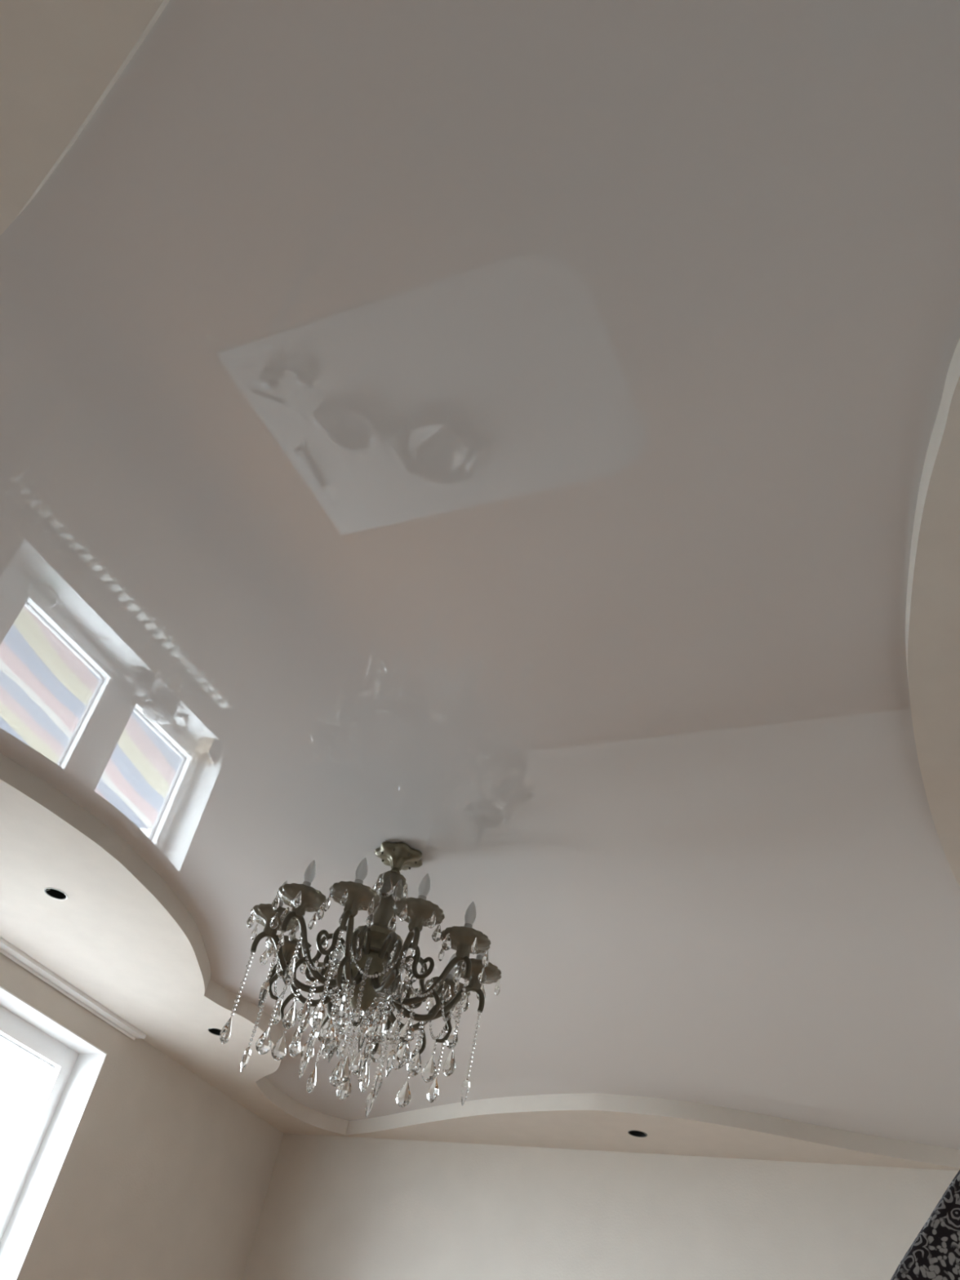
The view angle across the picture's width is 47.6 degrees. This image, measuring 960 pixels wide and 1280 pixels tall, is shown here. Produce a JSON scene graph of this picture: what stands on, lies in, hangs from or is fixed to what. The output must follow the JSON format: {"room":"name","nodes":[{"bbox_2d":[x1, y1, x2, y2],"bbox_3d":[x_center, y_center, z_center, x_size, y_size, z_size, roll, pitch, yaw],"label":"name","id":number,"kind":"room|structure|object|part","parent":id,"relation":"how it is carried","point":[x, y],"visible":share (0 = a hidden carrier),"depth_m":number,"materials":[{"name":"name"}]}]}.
{"room":"living room","nodes":[
{"label":"living room","id":0,"kind":"room"},
{"bbox_2d":[0,952,283,1279],"bbox_3d":[-2.835,2.009,3.994,0.300,2.650,6.770,-9,-45,25],"label":"wall","id":1,"kind":"structure","parent":0,"point":[164,1175],"depth_m":5.69,"materials":[{"name":"beige paint"}]},
{"bbox_2d":[0,986,106,1279],"bbox_3d":[-2.528,2.066,4.562,0.272,1.425,1.872,-9,-45,25],"label":"window","id":2,"kind":"structure","parent":1,"relation":"in","point":[31,1174],"depth_m":5.31,"materials":[{"name":"white plastic"}]},
{"bbox_3d":[-2.386,2.421,4.942,0.080,1.323,0.705,-9,-45,25],"label":"sash","id":3,"kind":"part","parent":2,"relation":"part of","materials":[{"name":"white plastic"}]},
{"bbox_3d":[-2.618,2.080,4.605,0.070,1.423,1.870,-9,-45,25],"label":"frame","id":4,"kind":"part","parent":2,"relation":"part of","materials":[{"name":"white plastic"}]},
{"bbox_2d":[0,0,959,1149],"bbox_3d":[-0.342,0.572,3.839,5.310,0.200,6.770,-9,-45,25],"label":"ceiling","id":5,"kind":"structure","parent":0,"point":[489,439],"depth_m":2.55,"materials":[{"name":"white paint"}]},
{"bbox_2d":[0,0,169,235],"bbox_3d":[-1.233,-1.048,1.961,4.240,0.093,0.926,-9,-45,25],"label":"soffit","id":6,"kind":"structure","parent":5,"relation":"attached to","point":[60,60],"depth_m":1.84,"materials":[{"name":"white paint"}]},
{"bbox_2d":[0,753,349,1136],"bbox_3d":[-1.916,0.928,4.486,1.242,0.093,6.170,-9,-45,25],"label":"soffit","id":7,"kind":"structure","parent":5,"relation":"attached to","point":[121,935],"depth_m":4.82,"materials":[{"name":"white paint"}]},
{"bbox_2d":[44,887,67,899],"bbox_3d":[-1.754,1.026,4.538,0.100,0.074,0.100,-9,-45,25],"label":"recessed light","id":8,"kind":"object","parent":7,"relation":"attached to","point":[55,893],"visible":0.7,"depth_m":4.55,"materials":[{"name":"black"}]},
{"bbox_2d":[0,936,146,1040],"bbox_3d":[-2.274,1.336,4.968,0.068,0.034,2.362,-9,-45,25],"label":"track","id":9,"kind":"object","parent":7,"relation":"attached to","point":[6,948],"visible":1,"depth_m":5.35,"materials":[{"name":"white plastic"}]},
{"bbox_2d":[208,1027,221,1035],"bbox_3d":[-1.316,1.949,5.505,0.100,0.074,0.100,-9,-45,25],"label":"recessed light","id":10,"kind":"object","parent":7,"relation":"attached to","point":[215,1031],"visible":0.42,"depth_m":5.52,"materials":[{"name":"black"}]},
{"bbox_2d":[219,841,501,1117],"bbox_3d":[-0.360,1.078,3.618,0.871,0.846,0.840,15,-40,-2],"label":"chandelier","id":11,"kind":"object","parent":5,"relation":"hanging from","point":[368,980],"visible":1,"depth_m":3.47,"materials":[{"name":"clear glass"}]},
{"bbox_3d":[-0.667,0.853,3.688,0.037,0.086,0.037,18,-40,-5],"label":"bulb","id":12,"kind":"part","parent":11,"relation":"part of","materials":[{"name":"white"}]},
{"bbox_3d":[-0.653,1.003,3.861,0.037,0.086,0.037,-8,-44,24],"label":"bulb","id":13,"kind":"part","parent":11,"relation":"part of","materials":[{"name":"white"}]},
{"bbox_3d":[-0.590,1.060,3.555,0.334,0.160,0.024,18,-40,-5],"label":"arm","id":14,"kind":"part","parent":11,"relation":"part of","materials":[{"name":"grey metal"}]},
{"bbox_3d":[-0.580,1.157,3.667,0.334,0.160,0.024,-8,-44,24],"label":"arm","id":15,"kind":"part","parent":11,"relation":"part of","materials":[{"name":"grey metal"}]},
{"bbox_3d":[-0.550,0.752,3.535,0.037,0.086,0.037,-21,-51,35],"label":"bulb","id":16,"kind":"part","parent":11,"relation":"part of","materials":[{"name":"white glass"}]},
{"bbox_3d":[-0.514,0.995,3.457,0.024,0.160,0.334,-21,-51,35],"label":"arm","id":17,"kind":"part","parent":11,"relation":"part of","materials":[{"name":"grey metal"}]},
{"bbox_3d":[-0.490,1.238,3.738,0.024,0.160,0.334,28,-42,-17],"label":"arm","id":18,"kind":"part","parent":11,"relation":"part of","materials":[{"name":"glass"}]},
{"bbox_3d":[-0.513,1.129,3.970,0.037,0.086,0.037,28,-42,-17],"label":"bulb","id":19,"kind":"part","parent":11,"relation":"part of","materials":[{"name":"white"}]},
{"bbox_3d":[-0.400,0.979,3.406,0.024,0.160,0.334,4,-40,12],"label":"arm","id":20,"kind":"part","parent":11,"relation":"part of","materials":[{"name":"grey metal"}]},
{"bbox_3d":[-0.374,0.728,3.457,0.037,0.086,0.037,4,-40,12],"label":"bulb","id":21,"kind":"part","parent":11,"relation":"part of","materials":[{"name":"white glass"}]},
{"bbox_3d":[-0.347,1.279,3.746,0.024,0.160,0.334,4,-40,12],"label":"arm","id":22,"kind":"part","parent":11,"relation":"part of","materials":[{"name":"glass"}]},
{"bbox_3d":[-0.321,0.906,3.765,0.102,0.212,0.102,37,-45,-26],"label":"stem","id":23,"kind":"part","parent":11,"relation":"part of","materials":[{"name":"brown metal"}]},
{"bbox_3d":[-0.271,1.012,3.409,0.024,0.160,0.334,26,-41,-14],"label":"arm","id":24,"kind":"part","parent":11,"relation":"part of","materials":[{"name":"grey metal"}]},
{"bbox_3d":[-0.222,1.258,3.686,0.024,0.160,0.334,-25,-53,37],"label":"arm","id":25,"kind":"part","parent":11,"relation":"part of","materials":[{"name":"grey metal"}]},
{"bbox_3d":[-0.174,0.779,3.462,0.037,0.086,0.037,26,-41,-14],"label":"bulb","id":26,"kind":"part","parent":11,"relation":"part of","materials":[{"name":"white glass"}]},
{"bbox_3d":[-0.177,1.085,3.470,0.334,0.160,0.024,-12,-46,28],"label":"arm","id":27,"kind":"part","parent":11,"relation":"part of","materials":[{"name":"grey metal"}]},
{"bbox_3d":[-0.152,1.183,3.578,0.334,0.160,0.024,14,-39,-1],"label":"arm","id":28,"kind":"part","parent":11,"relation":"part of","materials":[{"name":"grey metal"}]},
{"bbox_3d":[-0.098,1.159,3.889,0.037,0.086,0.037,-25,-53,37],"label":"bulb","id":29,"kind":"part","parent":11,"relation":"part of","materials":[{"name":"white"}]},
{"bbox_3d":[-0.029,0.892,3.555,0.037,0.086,0.037,-12,-46,28],"label":"bulb","id":30,"kind":"part","parent":11,"relation":"part of","materials":[{"name":"white glass"}]},
{"bbox_3d":[0.009,1.044,3.723,0.037,0.086,0.037,14,-39,-1],"label":"bulb","id":31,"kind":"part","parent":11,"relation":"part of","materials":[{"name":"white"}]},
{"bbox_2d":[346,1093,959,1170],"bbox_3d":[0.986,2.430,5.445,4.240,0.093,0.613,-9,-45,25],"label":"soffit","id":32,"kind":"structure","parent":5,"relation":"attached to","point":[598,1122],"depth_m":5.43,"materials":[{"name":"white paint"}]},
{"bbox_2d":[627,1129,647,1137],"bbox_3d":[0.804,2.471,5.526,0.100,0.074,0.100,-9,-45,25],"label":"recessed light","id":33,"kind":"object","parent":32,"relation":"attached to","point":[635,1133],"visible":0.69,"depth_m":5.54,"materials":[{"name":"black"}]},
{"bbox_2d":[905,337,959,886],"bbox_3d":[1.450,0.318,2.820,0.568,0.093,4.000,-9,-45,25],"label":"soffit","id":34,"kind":"structure","parent":5,"relation":"attached to","point":[932,615],"depth_m":2.45,"materials":[{"name":"white paint"}]},
{"bbox_2d":[242,1133,958,1279],"bbox_3d":[0.734,3.726,5.020,4.710,2.650,0.300,-9,-45,25],"label":"wall","id":35,"kind":"structure","parent":0,"point":[335,1207],"depth_m":5.68,"materials":[{"name":"beige paint"}]},
{"bbox_3d":[-0.850,2.712,2.027,5.310,0.200,6.770,-9,-45,25],"label":"floor","id":36,"kind":"structure","parent":0,"visible":0},
{"bbox_2d":[890,1169,959,1279],"bbox_3d":[0.552,0.986,0.681,0.528,1.182,0.618,-9,-45,25],"label":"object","id":37,"kind":"object","parent":36,"relation":"on","point":[934,1254],"visible":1,"depth_m":0.84,"materials":[{"name":"black fabric"}]}
]}

